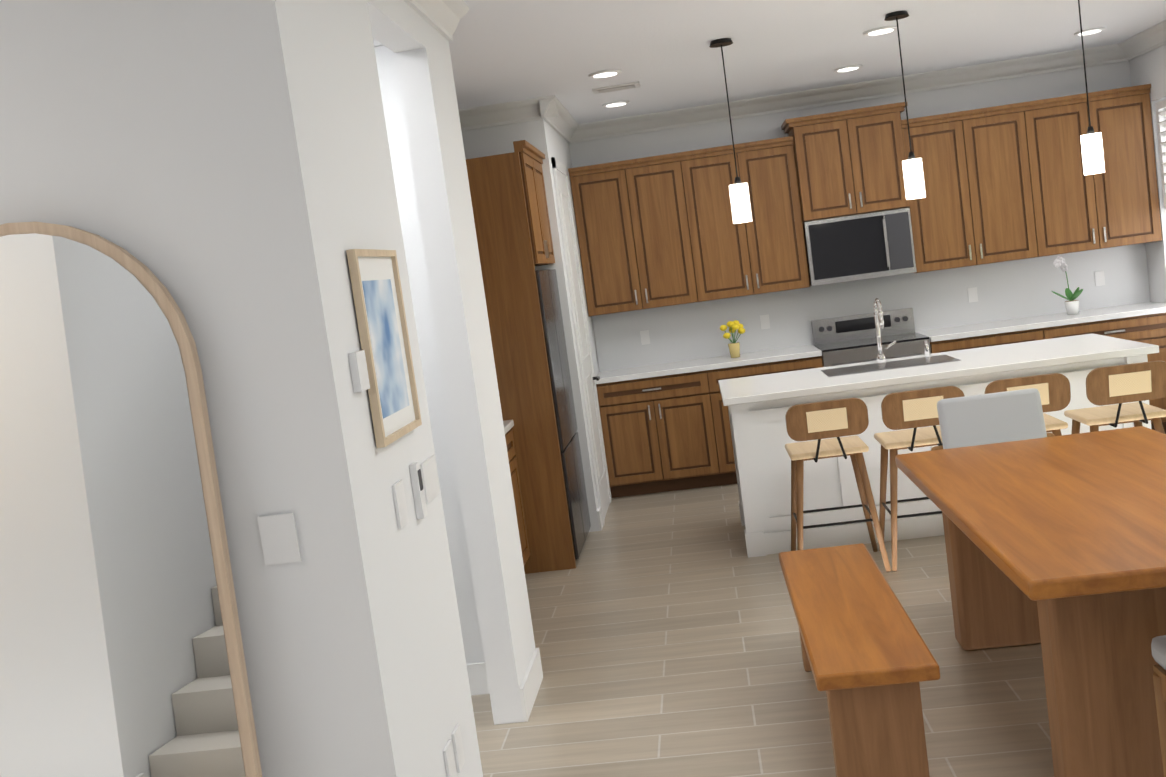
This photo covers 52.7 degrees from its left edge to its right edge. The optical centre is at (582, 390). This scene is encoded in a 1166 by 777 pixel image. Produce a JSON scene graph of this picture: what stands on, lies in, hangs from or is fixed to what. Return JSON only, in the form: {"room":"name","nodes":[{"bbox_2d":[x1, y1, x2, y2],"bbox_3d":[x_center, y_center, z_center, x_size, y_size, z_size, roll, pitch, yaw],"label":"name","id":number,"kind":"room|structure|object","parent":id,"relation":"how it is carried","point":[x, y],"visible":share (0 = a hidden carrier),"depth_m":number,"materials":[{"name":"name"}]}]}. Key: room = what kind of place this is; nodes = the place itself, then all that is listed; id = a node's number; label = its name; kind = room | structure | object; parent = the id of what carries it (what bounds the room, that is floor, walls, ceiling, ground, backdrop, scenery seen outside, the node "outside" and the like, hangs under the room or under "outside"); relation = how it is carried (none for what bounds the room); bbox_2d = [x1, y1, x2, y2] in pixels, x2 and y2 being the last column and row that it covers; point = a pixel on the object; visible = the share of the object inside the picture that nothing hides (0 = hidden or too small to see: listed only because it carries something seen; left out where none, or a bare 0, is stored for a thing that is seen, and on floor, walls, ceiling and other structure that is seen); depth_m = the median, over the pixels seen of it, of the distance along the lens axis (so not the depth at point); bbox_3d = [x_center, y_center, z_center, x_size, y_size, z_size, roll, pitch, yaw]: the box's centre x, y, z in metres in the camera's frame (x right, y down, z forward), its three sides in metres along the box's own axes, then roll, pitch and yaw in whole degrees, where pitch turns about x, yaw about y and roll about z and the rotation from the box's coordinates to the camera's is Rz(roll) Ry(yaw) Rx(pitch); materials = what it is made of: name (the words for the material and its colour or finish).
{"room":"kitchen and dining area","nodes":[
{"label":"kitchen and dining area","id":0,"kind":"room"},
{"bbox_2d":[0,0,1165,776],"bbox_3d":[-1.298,-1.194,3.257,10.210,5.500,12.650,-7,6,6],"label":"wall","id":1,"kind":"structure","parent":0,"point":[238,178],"depth_m":2.90,"materials":[{"name":"white paint"}]},
{"bbox_2d":[257,513,301,564],"bbox_3d":[-0.739,0.361,2.864,0.090,0.120,0.008,-7,6,6],"label":"switch plate","id":2,"kind":"object","parent":1,"relation":"attached to","point":[279,538],"depth_m":2.86,"materials":[{"name":"white plastic"}]},
{"bbox_2d":[348,350,369,392],"bbox_3d":[-0.569,-0.050,2.990,0.020,0.100,0.080,-7,6,6],"label":"thermostat","id":3,"kind":"object","parent":1,"relation":"attached to","point":[357,359],"depth_m":2.96,"materials":[{"name":"white plastic"}]},
{"bbox_2d":[373,38,382,46],"bbox_3d":[-1.791,-1.342,4.834,2.210,0.125,0.105,-7,6,6],"label":"crown molding","id":4,"kind":"structure","parent":1,"relation":"attached to","point":[376,43],"depth_m":4.77,"materials":[{"name":"white paint"}]},
{"bbox_2d":[346,249,421,447],"bbox_3d":[-0.545,-0.131,3.267,0.022,0.520,0.430,-7,6,6],"label":"framed picture","id":5,"kind":"object","parent":1,"relation":"attached to","point":[382,326],"visible":1,"depth_m":3.24,"materials":[{"name":"brown wood"}]},
{"bbox_2d":[392,474,416,528],"bbox_3d":[-0.503,0.312,3.241,0.008,0.120,0.090,-7,6,6],"label":"switch plate","id":6,"kind":"object","parent":1,"relation":"attached to","point":[398,488],"depth_m":3.23,"materials":[{"name":"white plastic"}]},
{"bbox_2d":[409,458,432,518],"bbox_3d":[-0.479,0.290,3.429,0.022,0.160,0.050,-7,6,6],"label":"switch plate","id":7,"kind":"object","parent":1,"relation":"attached to","point":[422,484],"depth_m":3.43,"materials":[{"name":"white plastic"}]},
{"bbox_2d":[429,455,439,498],"bbox_3d":[-0.470,0.271,3.608,0.008,0.120,0.170,-7,6,6],"label":"switch plate","id":8,"kind":"object","parent":1,"relation":"attached to","point":[432,466],"depth_m":3.65,"materials":[{"name":"white plastic"}]},
{"bbox_2d":[404,0,468,40],"bbox_3d":[-0.613,-1.398,3.788,0.105,0.125,2.190,-7,6,6],"label":"crown molding","id":9,"kind":"structure","parent":1,"relation":"attached to","point":[442,17],"depth_m":4.61,"materials":[{"name":"white paint"}]},
{"bbox_2d":[443,730,464,776],"bbox_3d":[-0.386,1.089,3.424,0.008,0.120,0.080,-7,6,6],"label":"switch plate","id":10,"kind":"object","parent":1,"relation":"attached to","point":[456,738],"depth_m":3.46,"materials":[{"name":"white plastic"}]},
{"bbox_2d":[454,724,464,761],"bbox_3d":[-0.375,1.076,3.542,0.008,0.120,0.080,-7,6,6],"label":"switch plate","id":11,"kind":"object","parent":1,"relation":"attached to","point":[457,727],"depth_m":3.56,"materials":[{"name":"white plastic"}]},
{"bbox_2d":[466,662,488,694],"bbox_3d":[-1.419,1.356,5.145,2.210,0.135,0.016,-7,6,6],"label":"baseboard","id":12,"kind":"structure","parent":1,"relation":"attached to","point":[477,675],"depth_m":5.04,"materials":[{"name":"white paint"}]},
{"bbox_2d":[459,98,536,130],"bbox_3d":[-0.701,-1.767,7.628,0.810,0.125,0.105,-7,6,6],"label":"crown molding","id":13,"kind":"structure","parent":1,"relation":"attached to","point":[519,111],"depth_m":7.61,"materials":[{"name":"white paint"}]},
{"bbox_2d":[466,144,554,275],"bbox_3d":[-0.710,-1.066,7.300,0.898,0.680,0.901,-7,6,6],"label":"upper cabinet","id":14,"kind":"object","parent":1,"relation":"attached to","point":[511,217],"depth_m":6.80,"materials":[{"name":"brown wood"}]},
{"bbox_2d":[519,648,542,721],"bbox_3d":[-0.213,1.216,4.897,0.016,0.135,0.500,-7,6,6],"label":"baseboard","id":15,"kind":"structure","parent":1,"relation":"attached to","point":[528,688],"depth_m":4.84,"materials":[{"name":"white paint"}]},
{"bbox_2d":[537,95,584,143],"bbox_3d":[-0.153,-1.910,8.320,0.105,0.125,1.605,-7,6,6],"label":"crown molding","id":16,"kind":"structure","parent":1,"relation":"attached to","point":[549,108],"depth_m":8.14,"materials":[{"name":"white paint"}]},
{"bbox_2d":[551,157,611,525],"bbox_3d":[0.025,-0.362,8.342,0.063,2.510,0.830,-7,6,6],"label":"pantry door","id":17,"kind":"structure","parent":1,"relation":"in","point":[572,262],"depth_m":8.29,"materials":[{"name":"white paint"}]},
{"bbox_2d":[597,506,604,530],"bbox_3d":[0.121,0.859,8.040,0.016,0.135,0.280,-7,6,6],"label":"baseboard","id":18,"kind":"structure","parent":1,"relation":"attached to","point":[599,514],"depth_m":7.92,"materials":[{"name":"white paint"}]},
{"bbox_2d":[569,152,707,315],"bbox_3d":[0.430,-1.188,9.109,0.905,1.100,0.349,-7,6,6],"label":"upper cabinet","id":19,"kind":"object","parent":1,"relation":"attached to","point":[679,268],"depth_m":8.94,"materials":[{"name":"brown wood"}]},
{"bbox_2d":[688,140,811,303],"bbox_3d":[1.207,-1.285,9.028,0.906,1.100,0.349,-7,6,6],"label":"upper cabinet","id":20,"kind":"object","parent":1,"relation":"attached to","point":[765,255],"depth_m":8.85,"materials":[{"name":"brown wood"}]},
{"bbox_2d":[784,104,911,223],"bbox_3d":[1.998,-1.690,8.876,0.780,0.725,0.419,-7,6,6],"label":"upper cabinet","id":21,"kind":"object","parent":1,"relation":"attached to","point":[848,163],"depth_m":8.67,"materials":[{"name":"brown wood"}]},
{"bbox_2d":[803,208,916,285],"bbox_3d":[2.079,-1.088,8.924,0.772,0.478,0.441,-7,6,6],"label":"microwave","id":22,"kind":"object","parent":21,"relation":"attached to","point":[860,246],"visible":1,"depth_m":8.74,"materials":[{"name":"silver metal"}]},
{"bbox_2d":[581,44,1116,140],"bbox_3d":[1.917,-2.257,8.983,4.140,0.125,0.105,-7,6,6],"label":"crown molding","id":23,"kind":"structure","parent":1,"relation":"attached to","point":[1106,54],"depth_m":8.97,"materials":[{"name":"white paint"}]},
{"bbox_2d":[904,104,1047,275],"bbox_3d":[2.897,-1.498,8.851,0.946,1.100,0.349,-7,6,6],"label":"upper cabinet","id":24,"kind":"object","parent":1,"relation":"attached to","point":[983,203],"depth_m":8.68,"materials":[{"name":"brown wood"}]},
{"bbox_2d":[1036,88,1161,255],"bbox_3d":[3.713,-1.601,8.766,0.945,1.100,0.349,-7,6,6],"label":"upper cabinet","id":25,"kind":"object","parent":1,"relation":"attached to","point":[1116,207],"depth_m":8.59,"materials":[{"name":"brown wood"}]},
{"bbox_2d":[1117,20,1165,61],"bbox_3d":[3.730,-2.156,5.473,0.105,0.125,6.750,-7,6,6],"label":"crown molding","id":26,"kind":"structure","parent":1,"relation":"attached to","point":[1154,37],"depth_m":8.39,"materials":[{"name":"white paint"}]},
{"bbox_2d":[1155,99,1165,208],"bbox_3d":[4.251,-1.126,8.000,0.132,1.850,1.180,-7,6,6],"label":"kitchen window","id":27,"kind":"structure","parent":1,"relation":"in","point":[1160,115],"depth_m":8.47,"materials":[{"name":"white"}]},
{"bbox_2d":[471,484,1053,776],"bbox_3d":[-0.928,1.545,3.554,10.700,0.060,12.900,-7,6,6],"label":"floor","id":28,"kind":"structure","parent":0,"point":[665,626],"depth_m":4.88,"materials":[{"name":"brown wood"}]},
{"bbox_2d":[0,222,261,776],"bbox_3d":[-1.240,0.599,2.873,0.820,2.020,0.032,-7,3,6],"label":"arched mirror","id":29,"kind":"object","parent":28,"relation":"on","point":[121,650],"visible":0.88,"depth_m":2.83,"materials":[{"name":"brown wood"}]},
{"bbox_2d":[505,428,537,573],"bbox_3d":[-0.707,0.740,6.516,0.618,0.890,0.979,-7,6,6],"label":"base cabinet","id":30,"kind":"object","parent":28,"relation":"on","point":[511,437],"depth_m":6.90,"materials":[{"name":"brown wood"}]},
{"bbox_2d":[503,420,513,435],"bbox_3d":[-0.801,0.328,6.040,0.631,0.040,1.846,-7,6,6],"label":"countertop","id":31,"kind":"structure","parent":30,"relation":"on","point":[508,424],"depth_m":6.78,"materials":[{"name":"white stone"}]},
{"bbox_2d":[535,269,590,559],"bbox_3d":[-0.484,0.169,7.417,0.780,1.780,0.880,-7,6,6],"label":"fridge","id":32,"kind":"object","parent":28,"relation":"on","point":[560,380],"visible":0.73,"depth_m":7.24,"materials":[{"name":"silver metal"}]},
{"bbox_2d":[596,372,731,497],"bbox_3d":[0.619,0.302,9.122,0.905,0.890,0.619,-7,6,6],"label":"base cabinet","id":33,"kind":"object","parent":28,"relation":"on","point":[661,433],"depth_m":8.82,"materials":[{"name":"brown wood"}]},
{"bbox_2d":[596,344,821,383],"bbox_3d":[0.945,-0.205,9.029,1.693,0.040,0.632,-7,6,6],"label":"countertop","id":34,"kind":"structure","parent":33,"relation":"on","point":[802,351],"depth_m":8.80,"materials":[{"name":"white stone"}]},
{"bbox_2d":[720,320,744,357],"bbox_3d":[1.156,-0.398,9.027,0.191,0.281,0.178,-7,6,6],"label":"vase","id":35,"kind":"object","parent":34,"relation":"on","point":[734,345],"visible":1,"depth_m":8.99,"materials":[{"name":"yellow ceramic"}]},
{"bbox_2d":[716,356,822,483],"bbox_3d":[1.396,0.204,9.040,0.906,0.890,0.619,-7,6,6],"label":"base cabinet","id":36,"kind":"object","parent":28,"relation":"on","point":[812,362],"depth_m":8.71,"materials":[{"name":"brown wood"}]},
{"bbox_2d":[785,398,890,571],"bbox_3d":[1.304,0.482,6.213,0.475,0.922,0.494,-7,6,6],"label":"stool","id":37,"kind":"object","parent":28,"relation":"on","point":[831,419],"visible":0.98,"depth_m":6.04,"materials":[{"name":"brown wood"}]},
{"bbox_2d":[779,543,939,776],"bbox_3d":[0.964,0.963,4.227,0.360,0.450,1.500,-7,6,6],"label":"bench","id":38,"kind":"object","parent":28,"relation":"on","point":[870,662],"visible":1,"depth_m":3.65,"materials":[{"name":"brown wood"}]},
{"bbox_2d":[811,308,930,366],"bbox_3d":[2.211,-0.009,8.892,0.772,1.120,0.686,-7,6,6],"label":"range","id":39,"kind":"object","parent":28,"relation":"on","point":[849,339],"visible":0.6,"depth_m":9.08,"materials":[{"name":"silver metal"}]},
{"bbox_2d":[874,386,963,570],"bbox_3d":[1.777,0.422,6.164,0.475,0.922,0.494,-7,6,6],"label":"stool","id":40,"kind":"object","parent":28,"relation":"on","point":[914,409],"visible":0.58,"depth_m":5.98,"materials":[{"name":"brown wood"}]},
{"bbox_2d":[728,354,1151,557],"bbox_3d":[2.038,0.320,6.988,2.266,0.890,0.916,-7,6,6],"label":"kitchen island","id":41,"kind":"object","parent":28,"relation":"on","point":[759,406],"depth_m":6.63,"materials":[{"name":"white painted wood"},{"name":"white quartz"}]},
{"bbox_2d":[718,334,1158,405],"bbox_3d":[1.973,-0.135,6.913,2.330,0.040,1.040,-7,6,6],"label":"island countertop","id":42,"kind":"structure","parent":41,"relation":"on","point":[1066,351],"depth_m":6.64,"materials":[{"name":"white stone"}]},
{"bbox_2d":[931,388,1054,450],"bbox_3d":[1.944,0.485,5.357,0.574,0.907,0.528,-7,6,6],"label":"chair","id":43,"kind":"object","parent":28,"relation":"on","point":[992,418],"visible":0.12,"depth_m":5.50,"materials":[{"name":"grey fabric"}]},
{"bbox_2d":[930,328,1055,353],"bbox_3d":[3.041,-0.003,8.868,0.856,0.890,0.619,-7,6,6],"label":"base cabinet","id":44,"kind":"object","parent":28,"relation":"on","point":[1037,333],"depth_m":8.53,"materials":[{"name":"brown wood"}]},
{"bbox_2d":[985,373,1070,435],"bbox_3d":[2.281,0.359,6.111,0.475,0.922,0.494,-7,6,6],"label":"stool","id":45,"kind":"object","parent":28,"relation":"on","point":[1054,391],"visible":0.15,"depth_m":5.84,"materials":[{"name":"brown wood"}]},
{"bbox_2d":[895,426,1165,776],"bbox_3d":[1.834,0.700,4.094,1.050,0.760,2.050,-7,6,6],"label":"dining table","id":46,"kind":"object","parent":28,"relation":"on","point":[1056,547],"visible":1,"depth_m":3.51,"materials":[{"name":"brown wood"}]},
{"bbox_2d":[1056,312,1165,433],"bbox_3d":[3.858,-0.106,8.783,1.035,0.890,0.619,-7,6,6],"label":"base cabinet","id":47,"kind":"object","parent":28,"relation":"on","point":[1144,329],"depth_m":8.43,"materials":[{"name":"brown wood"}]},
{"bbox_2d":[916,300,1165,343],"bbox_3d":[3.430,-0.518,8.769,1.773,0.040,0.632,-7,6,6],"label":"countertop","id":48,"kind":"structure","parent":47,"relation":"on","point":[1118,311],"depth_m":8.54,"materials":[{"name":"white stone"}]},
{"bbox_2d":[1052,256,1082,314],"bbox_3d":[3.601,-0.786,8.744,0.197,0.446,0.270,-11,6,-30],"label":"orchid","id":49,"kind":"object","parent":48,"relation":"on","point":[1072,306],"visible":1,"depth_m":8.74,"materials":[{"name":"plant"}]},
{"bbox_2d":[1064,361,1165,433],"bbox_3d":[2.764,0.298,6.061,0.475,0.922,0.494,-7,6,6],"label":"stool","id":50,"kind":"object","parent":28,"relation":"on","point":[1118,385],"visible":0.52,"depth_m":5.81,"materials":[{"name":"brown wood"}]},
{"bbox_2d":[1151,635,1165,776],"bbox_3d":[1.779,0.744,2.978,0.574,0.907,0.528,-7,6,6],"label":"chair","id":51,"kind":"object","parent":28,"relation":"on","point":[1158,646],"visible":1,"depth_m":3.20,"materials":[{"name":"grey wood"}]},
{"bbox_2d":[449,0,1165,123],"bbox_3d":[-1.344,-1.361,3.268,10.260,0.100,12.700,-7,6,6],"label":"ceiling","id":52,"kind":"structure","parent":0,"point":[665,55],"depth_m":6.81,"materials":[{"name":"white paint"}]},
{"bbox_2d":[588,69,621,77],"bbox_3d":[0.131,-1.867,6.937,0.199,0.014,0.199,-11,6,-30],"label":"recessed light","id":53,"kind":"object","parent":52,"relation":"in","point":[612,72],"depth_m":6.90,"materials":[{"name":"white plastic"}]},
{"bbox_2d":[592,81,639,93],"bbox_3d":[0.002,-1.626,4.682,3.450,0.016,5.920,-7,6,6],"label":"ceiling vent","id":54,"kind":"object","parent":52,"relation":"in","point":[618,87],"visible":1,"depth_m":7.47,"materials":[{"name":"white metal"}]},
{"bbox_2d":[602,100,629,106],"bbox_3d":[0.231,-2.011,8.256,0.199,0.014,0.199,-10,6,-18],"label":"recessed light","id":55,"kind":"object","parent":52,"relation":"in","point":[616,103],"depth_m":8.21,"materials":[{"name":"white plastic"}]},
{"bbox_2d":[709,38,751,223],"bbox_3d":[0.815,-1.416,6.440,0.130,0.989,0.130,-7,6,6],"label":"pendant light","id":56,"kind":"object","parent":52,"relation":"hanging from","point":[740,200],"visible":1,"depth_m":6.43,"materials":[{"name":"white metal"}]},
{"bbox_2d":[833,64,862,71],"bbox_3d":[1.818,-2.209,8.070,0.199,0.014,0.199,-9,6,-15],"label":"recessed light","id":57,"kind":"object","parent":52,"relation":"in","point":[851,67],"depth_m":8.02,"materials":[{"name":"white plastic"}]},
{"bbox_2d":[863,26,896,35],"bbox_3d":[1.709,-2.063,6.752,0.199,0.014,0.199,-8,6,-3],"label":"recessed light","id":58,"kind":"object","parent":52,"relation":"in","point":[870,32],"depth_m":6.71,"materials":[{"name":"white plastic"}]},
{"bbox_2d":[885,11,925,199],"bbox_3d":[1.743,-1.533,6.343,0.130,0.989,0.130,-7,6,6],"label":"pendant light","id":59,"kind":"object","parent":52,"relation":"hanging from","point":[913,177],"visible":1,"depth_m":6.34,"materials":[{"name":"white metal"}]},
{"bbox_2d":[1074,27,1104,35],"bbox_3d":[3.395,-2.405,7.885,0.199,0.014,0.199,-11,6,-30],"label":"recessed light","id":60,"kind":"object","parent":52,"relation":"in","point":[1093,30],"depth_m":7.84,"materials":[{"name":"white plastic"}]},
{"bbox_2d":[1078,0,1104,174],"bbox_3d":[2.670,-1.650,6.246,0.130,0.989,0.130,-7,6,6],"label":"pendant light","id":61,"kind":"object","parent":52,"relation":"hanging from","point":[1092,151],"visible":1,"depth_m":6.24,"materials":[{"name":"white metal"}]}
]}

